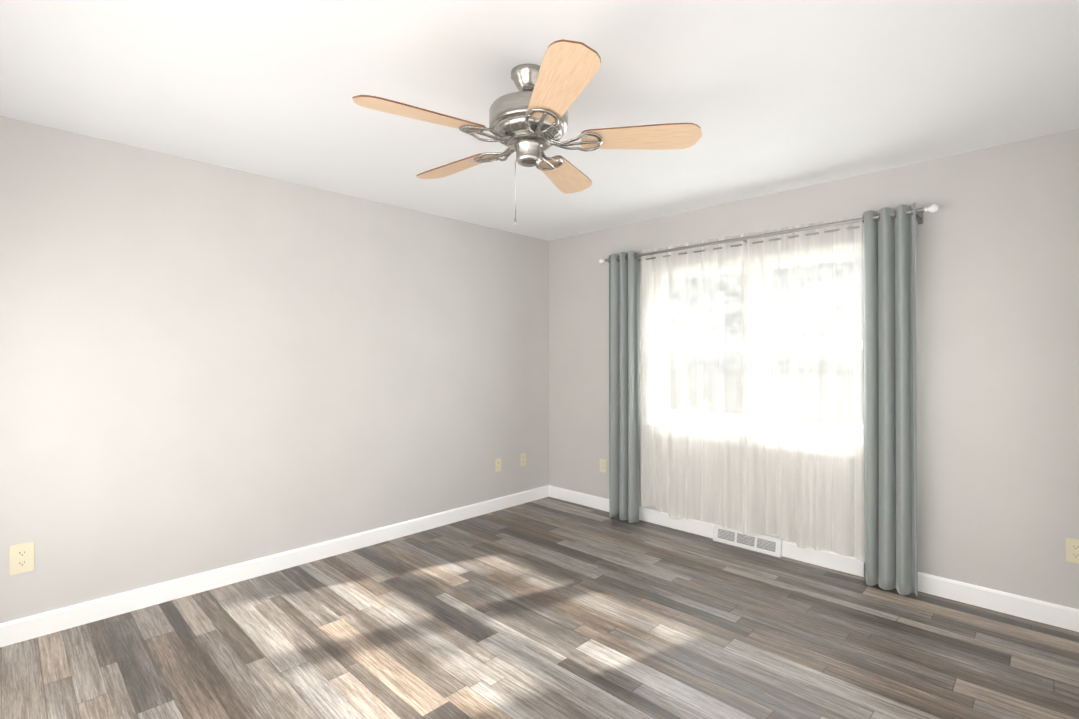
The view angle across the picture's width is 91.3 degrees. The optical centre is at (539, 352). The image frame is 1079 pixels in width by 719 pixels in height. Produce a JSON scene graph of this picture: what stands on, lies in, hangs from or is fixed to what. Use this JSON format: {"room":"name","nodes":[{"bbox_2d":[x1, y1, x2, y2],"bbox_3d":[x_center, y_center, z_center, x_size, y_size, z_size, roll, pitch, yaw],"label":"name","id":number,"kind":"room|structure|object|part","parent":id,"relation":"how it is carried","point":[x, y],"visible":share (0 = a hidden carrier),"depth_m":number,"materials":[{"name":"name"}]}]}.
{"room":"empty bedroom","nodes":[
{"label":"empty bedroom","id":0,"kind":"room"},
{"bbox_2d":[0,116,548,622],"bbox_3d":[-1.419,0.140,3.651,0.200,2.440,4.500,0,-1,44],"label":"wall","id":1,"kind":"structure","parent":0,"point":[204,366],"depth_m":3.10,"materials":[{"name":"beige paint"}]},
{"bbox_2d":[9,541,34,574],"bbox_3d":[-2.424,0.965,2.473,0.008,0.138,0.084,0,-1,44],"label":"electrical outlet","id":2,"kind":"object","parent":1,"relation":"attached to","point":[22,557],"visible":1,"depth_m":2.47,"materials":[{"name":"beige plastic"}]},
{"bbox_2d":[0,485,548,646],"bbox_3d":[-1.343,1.306,3.567,0.014,0.105,4.100,0,-1,44],"label":"baseboard","id":3,"kind":"structure","parent":1,"relation":"attached to","point":[38,625],"depth_m":3.07,"materials":[{"name":"white wood"}]},
{"bbox_2d":[495,458,500,471],"bbox_3d":[-0.357,0.977,4.578,0.008,0.115,0.070,0,-1,44],"label":"electrical outlet","id":4,"kind":"object","parent":1,"relation":"attached to","point":[497,464],"visible":1,"depth_m":4.57,"materials":[{"name":"beige plastic"}]},
{"bbox_2d":[520,453,525,465],"bbox_3d":[-0.147,0.974,4.792,0.008,0.115,0.070,0,-1,44],"label":"electrical outlet","id":5,"kind":"object","parent":1,"relation":"attached to","point":[522,459],"visible":1,"depth_m":4.79,"materials":[{"name":"beige plastic"}]},
{"bbox_2d":[0,497,1078,718],"bbox_3d":[-0.053,1.409,2.299,4.030,0.120,4.500,0,-1,44],"label":"floor","id":6,"kind":"structure","parent":0,"point":[548,608],"depth_m":2.45,"materials":[{"name":"brown wood"}]},
{"bbox_2d":[0,0,1078,240],"bbox_3d":[-0.053,-1.151,2.320,4.030,0.120,4.500,0,-1,44],"label":"ceiling","id":7,"kind":"structure","parent":0,"point":[770,96],"depth_m":2.17,"materials":[{"name":"white paint"}]},
{"bbox_2d":[352,39,701,225],"bbox_3d":[-0.083,-0.795,2.086,1.240,0.597,1.265,0,-1,44],"label":"fan","id":8,"kind":"object","parent":7,"relation":"hanging from","point":[528,123],"visible":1,"depth_m":1.98,"materials":[{"name":"beige wood"}]},
{"bbox_3d":[-0.094,-0.628,2.076,0.010,0.263,0.009,0,-1,44],"label":"chain","id":9,"kind":"part","parent":8,"relation":"part of","materials":[{"name":"silver metal"}]},
{"bbox_3d":[-0.042,-0.913,2.066,0.308,0.361,0.308,0,-1,44],"label":"motor","id":10,"kind":"part","parent":8,"relation":"part of","materials":[{"name":"silver metal"}]},
{"bbox_2d":[549,128,1078,608],"bbox_3d":[1.453,0.141,3.844,3.630,2.440,0.200,0,-1,44],"label":"wall","id":11,"kind":"structure","parent":0,"point":[997,370],"depth_m":2.85,"materials":[{"name":"beige paint"}]},
{"bbox_2d":[600,458,605,472],"bbox_3d":[0.549,0.982,4.579,0.070,0.115,0.008,0,-1,44],"label":"outlet","id":12,"kind":"object","parent":11,"relation":"attached to","point":[602,465],"visible":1,"depth_m":4.57,"materials":[{"name":"beige plastic"}]},
{"bbox_2d":[643,422,842,457],"bbox_3d":[1.501,0.607,3.695,1.740,0.095,0.130,0,-1,44],"label":"window sill","id":13,"kind":"structure","parent":11,"relation":"attached to","point":[712,432],"depth_m":3.79,"materials":[{"name":"white"}]},
{"bbox_2d":[713,523,782,557],"bbox_3d":[1.440,1.296,3.671,0.472,0.128,0.051,0,-1,44],"label":"air vent","id":14,"kind":"object","parent":11,"relation":"in","point":[767,544],"visible":0.96,"depth_m":3.63,"materials":[{"name":"white metal"}]},
{"bbox_2d":[661,246,853,436],"bbox_3d":[1.565,-0.054,3.767,1.660,1.230,0.085,0,-1,44],"label":"window unit","id":15,"kind":"structure","parent":11,"relation":"in","point":[813,257],"depth_m":3.74,"materials":[{"name":"white glass"}]},
{"bbox_2d":[599,202,938,596],"bbox_3d":[1.357,0.265,3.676,2.313,2.165,0.172,0,-1,44],"label":"curtains","id":16,"kind":"object","parent":11,"relation":"hanging from","point":[868,421],"visible":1,"depth_m":3.45,"materials":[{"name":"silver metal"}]},
{"bbox_3d":[0.680,0.271,4.290,0.283,2.163,0.093,0,-1,44],"label":"panel","id":17,"kind":"part","parent":16,"relation":"part of","materials":[{"name":"grey fabric"}]},
{"bbox_3d":[1.367,-0.765,3.694,2.183,0.080,0.145,0,-1,44],"label":"rod","id":18,"kind":"part","parent":16,"relation":"part of","materials":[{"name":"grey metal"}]},
{"bbox_3d":[1.989,0.261,3.004,0.274,2.163,0.099,0,-1,44],"label":"panel","id":19,"kind":"part","parent":16,"relation":"part of","materials":[{"name":"grey fabric"}]},
{"bbox_2d":[549,485,1078,631],"bbox_3d":[1.378,1.308,3.758,3.630,0.105,0.014,0,-1,44],"label":"baseboard","id":20,"kind":"structure","parent":11,"relation":"attached to","point":[1060,616],"depth_m":2.96,"materials":[{"name":"white wood"}]},
{"bbox_2d":[1066,538,1078,563],"bbox_3d":[2.604,0.966,2.561,0.070,0.115,0.008,0,-1,44],"label":"outlet","id":21,"kind":"object","parent":11,"relation":"attached to","point":[1072,550],"visible":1,"depth_m":2.57,"materials":[{"name":"beige plastic"}]},
{"label":"outside","id":22,"kind":"structure","parent":0,"visible":0},
{"bbox_2d":[675,368,832,420],"bbox_3d":[30.319,1.914,28.688,70.000,0.001,75.680,0,-1,44],"label":"lawn","id":23,"kind":"structure","parent":22,"point":[711,383],"depth_m":26.21,"materials":[{"name":"white"}]},
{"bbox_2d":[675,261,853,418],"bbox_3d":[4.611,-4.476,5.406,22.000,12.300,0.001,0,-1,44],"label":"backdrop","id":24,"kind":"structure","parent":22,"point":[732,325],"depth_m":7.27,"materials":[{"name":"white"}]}
]}

